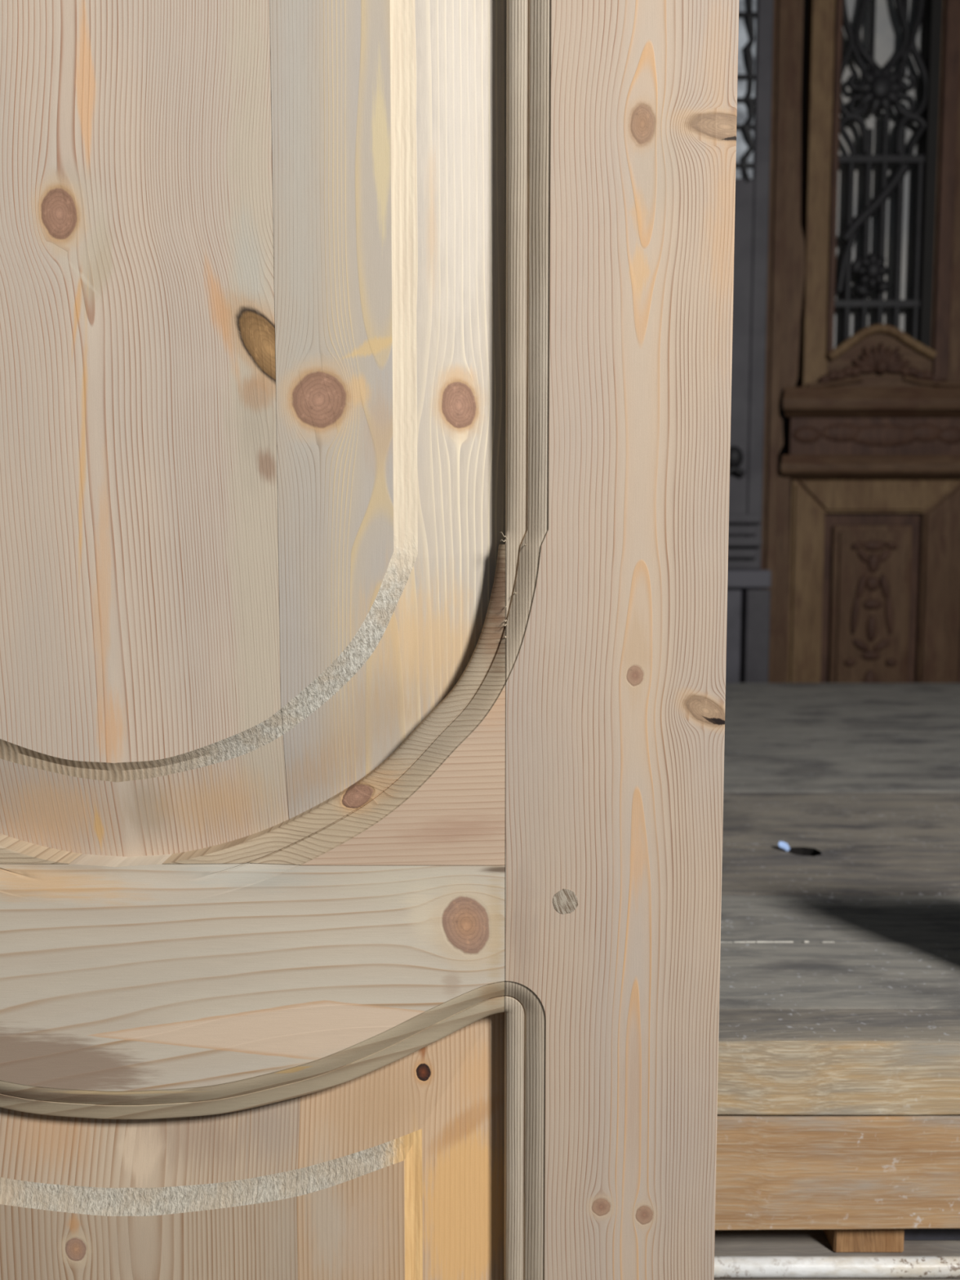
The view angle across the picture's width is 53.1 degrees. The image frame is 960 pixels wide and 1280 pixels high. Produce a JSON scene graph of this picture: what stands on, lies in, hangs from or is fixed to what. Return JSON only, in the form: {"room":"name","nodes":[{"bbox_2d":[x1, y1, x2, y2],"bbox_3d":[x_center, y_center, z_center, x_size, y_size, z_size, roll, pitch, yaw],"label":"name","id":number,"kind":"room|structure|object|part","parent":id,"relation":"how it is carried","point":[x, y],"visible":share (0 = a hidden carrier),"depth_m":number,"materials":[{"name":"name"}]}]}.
{"room":"carpentry workshop","nodes":[
{"label":"carpentry workshop","id":0,"kind":"room"},
{"bbox_2d":[727,0,807,588],"bbox_3d":[0.100,-0.932,3.263,6.200,3.600,0.150,0,4,0],"label":"wall","id":1,"kind":"structure","parent":0,"point":[781,413],"depth_m":3.13,"materials":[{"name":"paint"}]},
{"bbox_3d":[0.100,1.184,-0.009,6.200,0.120,7.000,0,4,0],"label":"floor","id":2,"kind":"structure","parent":0,"visible":0},
{"bbox_2d":[0,0,738,1279],"bbox_3d":[-0.195,0.090,0.526,0.647,1.980,0.036,0,4,0],"label":"pine door","id":3,"kind":"structure","parent":2,"relation":"on","point":[366,366],"depth_m":0.51,"materials":[{"name":"brown wood"}]},
{"bbox_3d":[-0.195,0.192,0.533,0.416,0.146,0.034,0,4,0],"label":"cross rail","id":4,"kind":"part","parent":3,"relation":"part of","materials":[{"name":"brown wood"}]},
{"bbox_2d":[725,0,773,683],"bbox_3d":[0.456,-0.585,2.659,0.698,3.000,0.088,0,4,0],"label":"door","id":5,"kind":"structure","parent":2,"relation":"on","point":[748,617],"depth_m":2.64,"materials":[{"name":"paint"}]},
{"bbox_3d":[0.418,0.383,2.745,0.622,1.057,0.064,0,4,0],"label":"panel","id":6,"kind":"part","parent":5,"relation":"part of","materials":[{"name":"grey paint"}]},
{"bbox_3d":[0.438,-0.305,2.679,0.661,0.026,0.032,0,4,0],"label":"lock rail moulding","id":7,"kind":"part","parent":5,"relation":"part of","materials":[{"name":"grey paint"}]},
{"bbox_3d":[0.438,-0.240,2.680,0.661,0.026,0.038,0,4,0],"label":"lock rail moulding","id":8,"kind":"part","parent":5,"relation":"part of","materials":[{"name":"grey paint"}]},
{"bbox_3d":[0.444,-0.209,2.686,0.673,0.026,0.032,0,4,0],"label":"lock rail moulding","id":9,"kind":"part","parent":5,"relation":"part of","materials":[{"name":"grey paint"}]},
{"bbox_3d":[0.444,-0.336,2.673,0.673,0.026,0.038,0,4,0],"label":"lock rail moulding","id":10,"kind":"part","parent":5,"relation":"part of","materials":[{"name":"grey paint"}]},
{"bbox_3d":[0.444,-0.272,2.675,0.673,0.026,0.044,0,4,0],"label":"lock rail moulding","id":11,"kind":"part","parent":5,"relation":"part of","materials":[{"name":"grey paint"}]},
{"bbox_3d":[0.688,-1.667,2.596,0.109,0.832,0.028,0,4,0],"label":"glass","id":12,"kind":"part","parent":5,"relation":"part of","materials":[{"name":"clear glass"}]},
{"bbox_3d":[0.456,-0.171,2.695,0.698,0.050,0.080,0,4,0],"label":"rail","id":13,"kind":"part","parent":5,"relation":"part of","materials":[{"name":"grey paint"}]},
{"bbox_2d":[713,683,959,1279],"bbox_3d":[0.450,0.593,1.650,2.000,0.805,1.989,0,4,0],"label":"workbench","id":14,"kind":"object","parent":2,"relation":"on","point":[838,1113],"visible":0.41,"depth_m":0.75,"materials":[{"name":"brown wood"}]},
{"bbox_2d":[777,841,790,852],"bbox_3d":[0.339,0.230,1.070,0.014,0.009,0.010,4,6,41],"label":"flake","id":15,"kind":"object","parent":14,"relation":"on","point":[782,845],"visible":1,"depth_m":1.07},
{"bbox_2d":[714,1256,959,1278],"bbox_3d":[0.650,0.421,0.646,1.200,0.012,0.012,0,4,0],"label":"pipe","id":16,"kind":"object","parent":14,"relation":"on","point":[725,1267],"visible":0.55,"depth_m":0.64,"materials":[{"name":"white paint"}]},
{"bbox_3d":[0.270,0.411,0.696,0.049,0.025,0.060,0,4,0],"label":"post","id":17,"kind":"part","parent":14,"relation":"part of","materials":[{"name":"brown wood"}]},
{"bbox_2d":[751,0,959,683],"bbox_3d":[1.122,-0.619,2.772,0.625,3.050,0.117,0,4,0],"label":"door","id":18,"kind":"structure","parent":2,"relation":"on","point":[860,525],"depth_m":2.74,"materials":[{"name":"brown wood"}]},
{"bbox_3d":[0.864,-0.620,2.790,0.109,3.050,0.082,0,4,0],"label":"door post","id":19,"kind":"part","parent":18,"relation":"part of","materials":[{"name":"brown wood"}]},
{"bbox_3d":[0.951,0.117,2.838,0.096,1.173,0.049,0,4,0],"label":"panel frame","id":20,"kind":"part","parent":18,"relation":"part of","materials":[{"name":"brown wood"}]},
{"bbox_3d":[1.050,-1.093,2.746,0.071,0.198,0.024,0,4,0],"label":"sash","id":21,"kind":"part","parent":18,"relation":"part of","materials":[{"name":"metal"}]},
{"bbox_3d":[1.142,0.059,2.824,0.232,0.790,0.026,0,4,0],"label":"raised panel","id":22,"kind":"part","parent":18,"relation":"part of","materials":[{"name":"brown wood"}]},
{"bbox_3d":[1.144,-0.499,2.769,0.581,0.064,0.082,0,4,0],"label":"dado moulding","id":23,"kind":"part","parent":18,"relation":"part of","materials":[{"name":"brown wood"}]},
{"bbox_3d":[1.142,0.056,2.844,0.306,0.854,0.018,0,4,0],"label":"panel","id":24,"kind":"part","parent":18,"relation":"part of","materials":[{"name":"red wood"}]},
{"bbox_3d":[1.144,-0.680,2.752,0.581,0.081,0.087,0,4,0],"label":"cornice","id":25,"kind":"part","parent":18,"relation":"part of","materials":[{"name":"brown wood"}]},
{"bbox_3d":[1.120,-1.240,2.735,0.192,0.221,0.034,0,4,0],"label":"sash","id":26,"kind":"part","parent":18,"relation":"part of","materials":[{"name":"metal"}]},
{"bbox_3d":[1.153,-0.419,2.797,0.502,0.099,0.049,0,4,0],"label":"panel frame","id":27,"kind":"part","parent":18,"relation":"part of","materials":[{"name":"brown wood"}]},
{"bbox_3d":[1.144,-1.444,2.764,0.302,1.402,0.008,0,4,0],"label":"glass","id":28,"kind":"part","parent":18,"relation":"part of","materials":[{"name":"clear glass"}]},
{"bbox_3d":[1.145,-0.811,2.769,0.303,0.179,0.054,0,4,0],"label":"crest rail","id":29,"kind":"part","parent":18,"relation":"part of","materials":[{"name":"brown wood"}]},
{"bbox_3d":[1.143,-0.846,2.735,0.313,0.105,0.026,0,4,0],"label":"arch moulding","id":30,"kind":"part","parent":18,"relation":"part of","materials":[{"name":"brown wood"}]},
{"bbox_3d":[1.344,0.117,2.838,0.120,1.173,0.049,0,4,0],"label":"panel frame","id":31,"kind":"part","parent":18,"relation":"part of","materials":[{"name":"brown wood"}]}
]}

